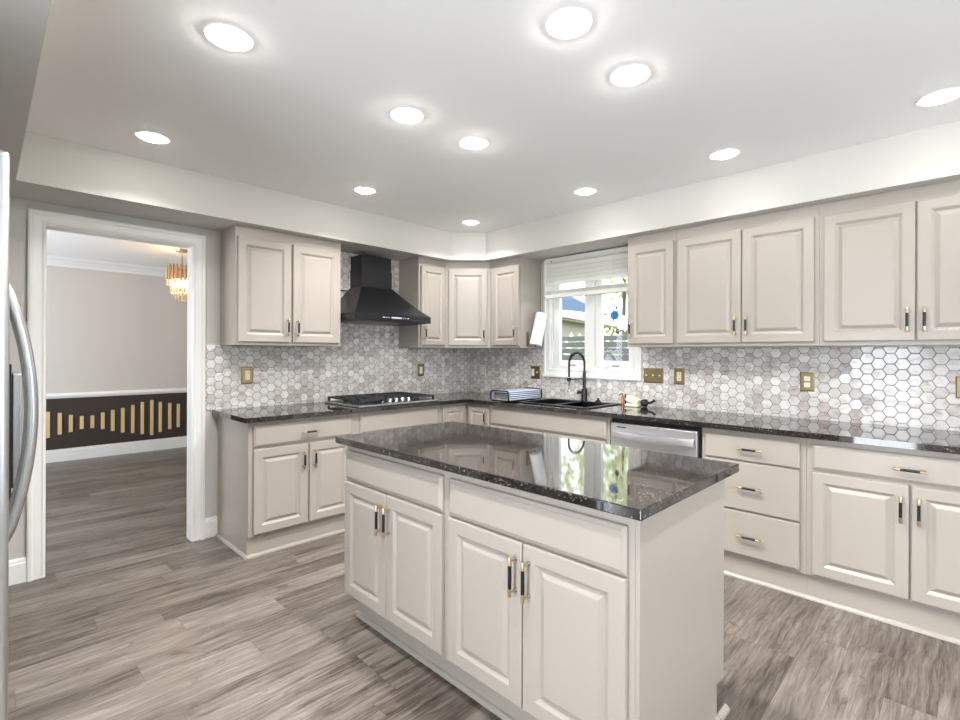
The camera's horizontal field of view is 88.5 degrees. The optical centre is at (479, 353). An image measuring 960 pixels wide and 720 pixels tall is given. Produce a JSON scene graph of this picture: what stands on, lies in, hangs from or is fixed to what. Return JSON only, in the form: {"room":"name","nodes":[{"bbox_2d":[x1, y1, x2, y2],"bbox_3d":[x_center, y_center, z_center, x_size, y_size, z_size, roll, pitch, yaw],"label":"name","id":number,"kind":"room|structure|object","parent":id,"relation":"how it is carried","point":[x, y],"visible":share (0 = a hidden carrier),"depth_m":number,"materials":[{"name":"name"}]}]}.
{"room":"kitchen","nodes":[
{"label":"kitchen","id":0,"kind":"room"},
{"bbox_2d":[46,265,186,393],"bbox_3d":[-4.755,0.074,6.423,0.159,2.472,5.350,0,0,45],"label":"wall","id":1,"kind":"structure","parent":0,"point":[106,330],"depth_m":6.34,"materials":[{"name":"grey paint"}]},
{"bbox_2d":[47,255,179,277],"bbox_3d":[-4.717,-1.105,6.284,0.085,0.112,5.180,0,0,45],"label":"trim","id":2,"kind":"structure","parent":1,"relation":"attached to","point":[59,261],"depth_m":6.24,"materials":[{"name":"white paint"}]},
{"bbox_2d":[46,436,186,462],"bbox_3d":[-4.750,1.233,6.308,0.016,0.155,5.180,0,0,45],"label":"baseboard","id":3,"kind":"structure","parent":1,"relation":"attached to","point":[84,452],"depth_m":6.34,"materials":[{"name":"white paint"}]},
{"bbox_2d":[46,388,186,398],"bbox_3d":[-4.744,0.514,6.305,0.026,0.063,5.180,0,0,45],"label":"trim","id":4,"kind":"structure","parent":1,"relation":"attached to","point":[172,390],"depth_m":6.33,"materials":[{"name":"white paint"}]},
{"bbox_2d":[46,392,186,449],"bbox_3d":[-4.743,0.850,6.303,0.030,0.608,5.180,0,0,45],"label":"accent panel","id":5,"kind":"object","parent":1,"relation":"attached to","point":[82,421],"visible":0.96,"depth_m":6.33,"materials":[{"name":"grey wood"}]},
{"bbox_2d":[9,197,466,559],"bbox_3d":[-1.934,0.085,3.630,0.100,2.472,5.350,0,0,45],"label":"wall","id":6,"kind":"structure","parent":0,"point":[18,207],"depth_m":3.21,"materials":[{"name":"grey paint"}]},
{"bbox_2d":[9,516,216,585],"bbox_3d":[-2.594,1.248,2.885,0.016,0.140,1.949,0,0,45],"label":"baseboard","id":7,"kind":"structure","parent":6,"relation":"attached to","point":[17,567],"depth_m":2.83,"materials":[{"name":"white paint"}]},
{"bbox_2d":[26,208,205,581],"bbox_3d":[-2.333,0.241,3.227,0.152,2.157,0.936,0,0,45],"label":"door frame","id":8,"kind":"structure","parent":6,"relation":"in","point":[39,221],"depth_m":3.13,"materials":[{"name":"white paint"}]},
{"bbox_2d":[220,224,340,346],"bbox_3d":[-1.481,-0.472,3.745,0.360,0.827,0.798,0,0,45],"label":"upper cabinet","id":9,"kind":"object","parent":6,"relation":"attached to","point":[277,288],"visible":1,"depth_m":3.58,"materials":[{"name":"beige paint"}]},
{"bbox_2d":[206,252,468,409],"bbox_3d":[-1.038,-0.237,4.454,0.010,1.293,2.619,0,0,45],"label":"backsplash","id":10,"kind":"structure","parent":6,"relation":"attached to","point":[368,359],"depth_m":4.28,"materials":[{"name":"tile"}]},
{"bbox_2d":[241,367,252,383],"bbox_3d":[-1.755,0.164,3.720,0.010,0.129,0.086,0,0,45],"label":"wall outlet","id":11,"kind":"object","parent":10,"relation":"attached to","point":[246,372],"visible":1,"depth_m":3.71,"materials":[{"name":"gold metal"}]},
{"bbox_2d":[245,370,249,379],"bbox_3d":[-1.752,0.164,3.717,0.004,0.070,0.035,0,0,45],"label":"receptacle","id":12,"kind":"object","parent":11,"relation":"attached to","point":[247,372],"depth_m":3.72,"materials":[{"name":"beige"}]},
{"bbox_2d":[417,364,423,375],"bbox_3d":[-0.587,0.165,4.899,0.011,0.122,0.082,0,0,45],"label":"wall outlet","id":13,"kind":"object","parent":10,"relation":"attached to","point":[420,367],"visible":1,"depth_m":4.89,"materials":[{"name":"gold metal"}]},
{"bbox_2d":[340,254,430,325],"bbox_3d":[-0.875,-0.553,4.256,0.500,0.588,0.762,0,0,45],"label":"range hood","id":14,"kind":"object","parent":6,"relation":"attached to","point":[370,299],"visible":0.86,"depth_m":4.23,"materials":[{"name":"black metal"}]},
{"bbox_2d":[399,257,445,347],"bbox_3d":[-0.531,-0.468,4.704,0.360,0.827,0.329,0,0,45],"label":"upper cabinet","id":15,"kind":"object","parent":6,"relation":"attached to","point":[422,281],"visible":1,"depth_m":4.60,"materials":[{"name":"beige paint"}]},
{"bbox_2d":[445,262,489,348],"bbox_3d":[-0.117,-0.467,4.950,0.604,0.827,0.602,0,0,45],"label":"upper cabinet","id":16,"kind":"object","parent":6,"relation":"attached to","point":[467,283],"visible":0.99,"depth_m":4.72,"materials":[{"name":"beige paint"}]},
{"bbox_2d":[0,0,959,261],"bbox_3d":[0.147,-1.012,1.961,5.200,0.263,4.500,0,0,45],"label":"soffit","id":17,"kind":"structure","parent":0,"point":[45,169],"depth_m":3.01,"materials":[{"name":"grey paint"}]},
{"bbox_2d":[8,447,959,719],"bbox_3d":[-0.783,1.375,2.416,11.450,0.100,5.450,0,0,45],"label":"floor","id":18,"kind":"structure","parent":0,"point":[129,617],"depth_m":2.25,"materials":[{"name":"grey wood"}]},
{"bbox_2d":[0,150,38,719],"bbox_3d":[-1.576,0.440,1.157,0.910,1.765,0.800,0,0,45],"label":"refrigerator","id":19,"kind":"object","parent":18,"relation":"on","point":[17,451],"visible":1,"depth_m":1.07,"materials":[{"name":"silver metal"}]},
{"bbox_2d":[216,413,354,559],"bbox_3d":[-1.408,0.882,3.620,0.643,0.882,0.789,0,0,45],"label":"base cabinet","id":20,"kind":"object","parent":18,"relation":"on","point":[281,483],"visible":0.9,"depth_m":3.37,"materials":[{"name":"beige paint"}]},
{"bbox_2d":[355,405,438,433],"bbox_3d":[-0.837,0.884,4.197,0.643,0.882,0.834,0,0,45],"label":"base cabinet","id":21,"kind":"object","parent":18,"relation":"on","point":[373,421],"visible":0.02,"depth_m":3.96,"materials":[{"name":"beige paint"}]},
{"bbox_2d":[439,403,490,426],"bbox_3d":[-0.132,0.887,4.734,0.888,0.882,0.919,0,0,45],"label":"base cabinet","id":22,"kind":"object","parent":18,"relation":"on","point":[469,413],"visible":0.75,"depth_m":4.41,"materials":[{"name":"beige paint"}]},
{"bbox_2d":[212,391,959,453],"bbox_3d":[0.438,0.431,3.014,4.121,0.032,2.569,0,0,45],"label":"countertop","id":23,"kind":"structure","parent":22,"relation":"on","point":[943,441],"depth_m":3.15,"materials":[{"name":"stone"}]},
{"bbox_2d":[325,392,437,407],"bbox_3d":[-0.821,0.383,4.163,0.532,0.056,0.780,0,0,45],"label":"gas cooktop","id":24,"kind":"object","parent":23,"relation":"in","point":[389,398],"visible":1,"depth_m":4.04,"materials":[{"name":"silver metal"}]},
{"bbox_2d":[490,387,541,401],"bbox_3d":[0.326,0.363,4.371,0.220,0.098,0.465,0,0,45],"label":"dish drying rack","id":25,"kind":"object","parent":23,"relation":"on","point":[505,395],"visible":1,"depth_m":4.28,"materials":[{"name":"silver metal"}]},
{"bbox_2d":[518,398,619,408],"bbox_3d":[0.731,0.514,4.105,0.690,0.212,0.498,0,0,45],"label":"sink","id":26,"kind":"object","parent":23,"relation":"in","point":[549,401],"visible":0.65,"depth_m":4.17,"materials":[{"name":"black"}]},
{"bbox_2d":[567,352,587,400],"bbox_3d":[0.808,0.196,4.180,0.095,0.424,0.278,0,0,45],"label":"kitchen faucet","id":27,"kind":"object","parent":23,"relation":"on","point":[583,392],"visible":1,"depth_m":4.22,"materials":[{"name":"black metal"}]},
{"bbox_2d":[619,393,625,404],"bbox_3d":[1.142,0.368,3.977,0.068,0.100,0.046,0,0,-20],"label":"soap dispenser","id":28,"kind":"object","parent":23,"relation":"on","point":[622,396],"visible":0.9,"depth_m":3.98,"materials":[{"name":"orange metal"}]},
{"bbox_2d":[625,395,640,406],"bbox_3d":[1.211,0.374,3.894,0.111,0.088,0.081,0,0,45],"label":"sponge holder","id":29,"kind":"object","parent":23,"relation":"on","point":[634,401],"visible":0.98,"depth_m":3.87,"materials":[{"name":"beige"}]},
{"bbox_2d":[625,403,640,406],"bbox_3d":[1.211,0.408,3.893,0.110,0.020,0.080,0,0,45],"label":"tray","id":30,"kind":"object","parent":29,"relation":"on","point":[628,404],"depth_m":3.86,"materials":[{"name":"beige ceramic"}]},
{"bbox_2d":[641,399,655,406],"bbox_3d":[1.308,0.385,3.835,0.106,0.066,0.066,0,0,45],"label":"scrub brush","id":31,"kind":"object","parent":23,"relation":"on","point":[644,402],"visible":1,"depth_m":3.83,"materials":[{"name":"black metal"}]},
{"bbox_2d":[344,446,729,719],"bbox_3d":[0.112,0.887,2.129,1.578,0.882,0.741,0,0,45],"label":"kitchen island","id":32,"kind":"object","parent":18,"relation":"on","point":[532,606],"visible":0.92,"depth_m":1.66,"materials":[{"name":"beige paint"}]},
{"bbox_2d":[335,421,738,520],"bbox_3d":[0.132,0.430,2.157,1.615,0.032,0.788,0,0,45],"label":"island countertop","id":33,"kind":"structure","parent":32,"relation":"on","point":[632,483],"depth_m":1.86,"materials":[{"name":"stone"}]},
{"bbox_2d":[490,405,611,444],"bbox_3d":[0.696,0.890,4.109,1.167,0.882,0.643,0,0,45],"label":"base cabinet","id":34,"kind":"object","parent":18,"relation":"on","point":[597,429],"visible":0.02,"depth_m":3.83,"materials":[{"name":"beige paint"}]},
{"bbox_2d":[611,418,701,457],"bbox_3d":[1.316,0.892,3.453,0.628,0.880,0.624,0,0,45],"label":"dishwasher","id":35,"kind":"object","parent":18,"relation":"on","point":[683,440],"visible":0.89,"depth_m":3.23,"materials":[{"name":"silver metal"}]},
{"bbox_2d":[702,427,806,598],"bbox_3d":[1.759,0.894,3.056,0.550,0.882,0.643,0,0,45],"label":"base cabinet","id":36,"kind":"object","parent":18,"relation":"on","point":[765,501],"visible":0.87,"depth_m":2.81,"materials":[{"name":"beige paint"}]},
{"bbox_2d":[806,438,959,644],"bbox_3d":[2.259,0.895,2.562,0.854,0.882,0.643,0,0,45],"label":"base cabinet","id":37,"kind":"object","parent":18,"relation":"on","point":[883,523],"visible":0.97,"depth_m":2.43,"materials":[{"name":"beige paint"}]},
{"bbox_2d":[26,0,959,268],"bbox_3d":[-0.774,-1.222,2.416,11.450,0.150,5.450,0,0,45],"label":"ceiling","id":38,"kind":"structure","parent":0,"point":[304,111],"depth_m":2.15,"materials":[{"name":"white paint"}]},
{"bbox_2d":[134,130,170,143],"bbox_3d":[-1.739,-1.142,2.622,0.164,0.015,0.164,0,0,45],"label":"recessed light","id":39,"kind":"object","parent":38,"relation":"in","point":[148,136],"visible":1,"depth_m":2.60,"materials":[{"name":"white glass"}]},
{"bbox_2d":[165,248,187,301],"bbox_3d":[-3.322,-0.868,5.493,0.317,0.576,0.314,0,0,45],"label":"chandelier","id":40,"kind":"object","parent":38,"relation":"hanging from","point":[175,286],"visible":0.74,"depth_m":5.39,"materials":[{"name":"beige metal"}]},
{"bbox_2d":[203,22,253,51],"bbox_3d":[-0.911,-1.139,1.788,0.164,0.015,0.164,0,0,45],"label":"recessed light","id":41,"kind":"object","parent":38,"relation":"in","point":[224,37],"visible":1,"depth_m":1.77,"materials":[{"name":"white glass"}]},
{"bbox_2d":[353,186,376,193],"bbox_3d":[-0.808,-1.139,3.461,0.164,0.015,0.164,0,0,45],"label":"recessed light","id":42,"kind":"object","parent":38,"relation":"in","point":[362,189],"visible":1,"depth_m":3.44,"materials":[{"name":"white glass"}]},
{"bbox_2d":[390,107,423,123],"bbox_3d":[-0.351,-1.137,2.369,0.164,0.015,0.164,0,0,45],"label":"recessed light","id":43,"kind":"object","parent":38,"relation":"in","point":[408,115],"visible":1,"depth_m":2.35,"materials":[{"name":"white"}]},
{"bbox_2d":[462,220,479,224],"bbox_3d":[-0.079,-1.136,4.293,0.164,0.015,0.164,0,0,45],"label":"recessed light","id":44,"kind":"object","parent":38,"relation":"in","point":[467,222],"visible":1,"depth_m":4.26,"materials":[{"name":"white plastic"}]},
{"bbox_2d":[459,137,488,149],"bbox_3d":[-0.033,-1.136,2.681,0.164,0.015,0.164,0,0,45],"label":"recessed light","id":45,"kind":"object","parent":38,"relation":"in","point":[472,143],"visible":1,"depth_m":2.66,"materials":[{"name":"white"}]},
{"bbox_2d":[545,7,592,38],"bbox_3d":[0.308,-1.135,1.706,0.164,0.015,0.164,0,0,45],"label":"recessed light","id":46,"kind":"object","parent":38,"relation":"in","point":[567,26],"visible":1,"depth_m":1.69,"materials":[{"name":"white"}]},
{"bbox_2d":[573,187,596,194],"bbox_3d":[0.739,-1.133,3.466,0.164,0.015,0.164,0,0,45],"label":"recessed light","id":47,"kind":"object","parent":38,"relation":"in","point":[586,190],"visible":1,"depth_m":3.44,"materials":[{"name":"white glass"}]},
{"bbox_2d":[609,64,650,86],"bbox_3d":[0.615,-1.133,2.022,0.164,0.015,0.164,0,0,45],"label":"recessed light","id":48,"kind":"object","parent":38,"relation":"in","point":[632,74],"visible":1,"depth_m":2.00,"materials":[{"name":"white"}]},
{"bbox_2d":[709,148,740,159],"bbox_3d":[1.395,-1.131,2.815,0.164,0.015,0.164,0,0,45],"label":"recessed light","id":49,"kind":"object","parent":38,"relation":"in","point":[727,153],"visible":1,"depth_m":2.79,"materials":[{"name":"white glass"}]},
{"bbox_2d":[915,87,959,106],"bbox_3d":[2.039,-1.128,2.185,0.164,0.015,0.164,0,0,45],"label":"recessed light","id":50,"kind":"object","parent":38,"relation":"in","point":[939,97],"visible":1,"depth_m":2.17,"materials":[{"name":"white"}]},
{"bbox_2d":[470,261,959,430],"bbox_3d":[2.543,0.101,2.857,7.350,2.472,0.150,0,0,45],"label":"wall","id":51,"kind":"structure","parent":0,"point":[542,262],"depth_m":3.52,"materials":[{"name":"grey paint"}]},
{"bbox_2d":[490,257,540,347],"bbox_3d":[0.317,-0.465,4.690,0.380,0.827,0.360,0,0,45],"label":"upper cabinet","id":52,"kind":"object","parent":51,"relation":"attached to","point":[515,283],"visible":1,"depth_m":4.57,"materials":[{"name":"beige paint"}]},
{"bbox_2d":[527,312,546,346],"bbox_3d":[0.537,-0.224,4.557,0.120,0.335,0.193,0,0,45],"label":"paper towel holder","id":53,"kind":"object","parent":52,"relation":"attached to","point":[537,334],"visible":1,"depth_m":4.51,"materials":[{"name":"white paper"}]},
{"bbox_2d":[542,252,641,380],"bbox_3d":[0.996,-0.325,4.352,0.985,1.088,0.164,0,0,45],"label":"window","id":54,"kind":"structure","parent":51,"relation":"in","point":[596,367],"depth_m":4.35,"materials":[{"name":"white paint"}]},
{"bbox_2d":[545,246,627,327],"bbox_3d":[0.931,-0.548,4.263,0.892,0.638,0.063,0,0,45],"label":"window blind","id":55,"kind":"object","parent":54,"relation":"attached to","point":[613,266],"visible":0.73,"depth_m":4.25,"materials":[{"name":"white"}]},
{"bbox_2d":[609,306,619,333],"bbox_3d":[1.161,-0.282,4.244,0.104,0.239,0.044,0,0,45],"label":"ornament","id":56,"kind":"object","parent":54,"relation":"hanging from","point":[614,315],"visible":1,"depth_m":4.23,"materials":[{"name":"blue plastic"}]},
{"bbox_2d":[609,310,618,320],"bbox_3d":[1.162,-0.330,4.245,0.104,0.098,0.018,0,0,45],"label":"flower","id":57,"kind":"object","parent":56,"relation":"on","point":[614,315],"depth_m":4.24,"materials":[{"name":"blue plant"}]},
{"bbox_2d":[627,229,675,346],"bbox_3d":[1.332,-0.461,3.686,0.370,0.827,0.360,0,0,45],"label":"upper cabinet","id":58,"kind":"object","parent":51,"relation":"attached to","point":[651,315],"visible":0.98,"depth_m":3.58,"materials":[{"name":"beige paint"}]},
{"bbox_2d":[469,346,959,430],"bbox_3d":[1.346,0.188,3.930,4.121,0.462,0.008,0,0,45],"label":"backsplash","id":59,"kind":"structure","parent":51,"relation":"attached to","point":[914,387],"depth_m":3.27,"materials":[{"name":"tile"}]},
{"bbox_2d":[480,365,485,375],"bbox_3d":[0.028,0.178,5.221,0.080,0.110,0.010,0,0,45],"label":"wall outlet","id":60,"kind":"object","parent":59,"relation":"attached to","point":[482,367],"visible":1,"depth_m":5.21,"materials":[{"name":"beige plastic"}]},
{"bbox_2d":[531,366,539,378],"bbox_3d":[0.527,0.182,4.721,0.114,0.120,0.019,0,0,45],"label":"light switch","id":61,"kind":"object","parent":59,"relation":"attached to","point":[535,370],"visible":1,"depth_m":4.72,"materials":[{"name":"gold metal"}]},
{"bbox_2d":[644,368,663,382],"bbox_3d":[1.365,0.175,3.890,0.162,0.116,0.019,0,0,45],"label":"light switch","id":62,"kind":"object","parent":59,"relation":"attached to","point":[651,375],"visible":1,"depth_m":3.88,"materials":[{"name":"gold metal"}]},
{"bbox_2d":[674,368,684,384],"bbox_3d":[1.514,0.175,3.749,0.082,0.123,0.010,0,0,45],"label":"wall outlet","id":63,"kind":"object","parent":59,"relation":"attached to","point":[679,373],"visible":1,"depth_m":3.74,"materials":[{"name":"gold metal"}]},
{"bbox_2d":[677,372,680,380],"bbox_3d":[1.512,0.175,3.747,0.035,0.070,0.004,0,0,45],"label":"receptacle","id":64,"kind":"object","parent":63,"relation":"attached to","point":[678,373],"depth_m":3.75,"materials":[{"name":"beige"}]},
{"bbox_2d":[800,372,814,391],"bbox_3d":[2.102,0.183,3.167,0.078,0.122,0.010,0,0,45],"label":"wall outlet","id":65,"kind":"object","parent":59,"relation":"attached to","point":[807,379],"visible":1,"depth_m":3.16,"materials":[{"name":"gold metal"}]},
{"bbox_2d":[956,376,959,397],"bbox_3d":[2.619,0.184,2.655,0.082,0.118,0.011,0,0,45],"label":"wall outlet","id":66,"kind":"object","parent":59,"relation":"attached to","point":[957,377],"visible":1,"depth_m":2.68,"materials":[{"name":"gold metal"}]},
{"bbox_2d":[676,204,819,346],"bbox_3d":[1.764,-0.460,3.258,0.844,0.827,0.360,0,0,45],"label":"upper cabinet","id":67,"kind":"object","parent":51,"relation":"attached to","point":[754,280],"visible":1,"depth_m":3.11,"materials":[{"name":"beige paint"}]},
{"bbox_2d":[819,179,959,345],"bbox_3d":[2.366,-0.458,2.662,0.850,0.827,0.360,0,0,45],"label":"upper cabinet","id":68,"kind":"object","parent":51,"relation":"attached to","point":[890,261],"visible":1,"depth_m":2.63,"materials":[{"name":"beige paint"}]},
{"label":"outside","id":69,"kind":"structure","parent":0,"visible":0},
{"bbox_3d":[17.497,1.693,30.297,70.000,0.100,59.800,0,0,45],"label":"ground","id":70,"kind":"structure","parent":69,"visible":0},
{"bbox_2d":[562,297,626,354],"bbox_3d":[3.125,-0.686,22.534,6.620,4.550,15.400,0,0,30],"label":"house","id":71,"kind":"structure","parent":70,"relation":"on","point":[573,308],"depth_m":17.40,"materials":[{"name":"beige"}]},
{"bbox_2d":[562,335,628,360],"bbox_3d":[2.364,0.589,11.454,13.000,1.995,0.120,0,0,45],"label":"fence","id":72,"kind":"object","parent":70,"relation":"on","point":[610,337],"visible":0.09,"depth_m":10.93,"materials":[{"name":"grey"}]},
{"bbox_2d":[562,327,628,354],"bbox_3d":[3.125,0.549,11.497,4.715,2.375,0.914,0,0,45],"label":"hedge","id":73,"kind":"object","parent":70,"relation":"on","point":[605,329],"visible":0.02,"depth_m":11.51,"materials":[{"name":"yellow plant"}]},
{"bbox_2d":[581,277,627,315],"bbox_3d":[10.137,-5.687,34.721,10.110,14.610,8.169,0,0,45],"label":"tree","id":74,"kind":"object","parent":70,"relation":"on","point":[623,295],"visible":0.02,"depth_m":34.60,"materials":[{"name":"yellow plant"}]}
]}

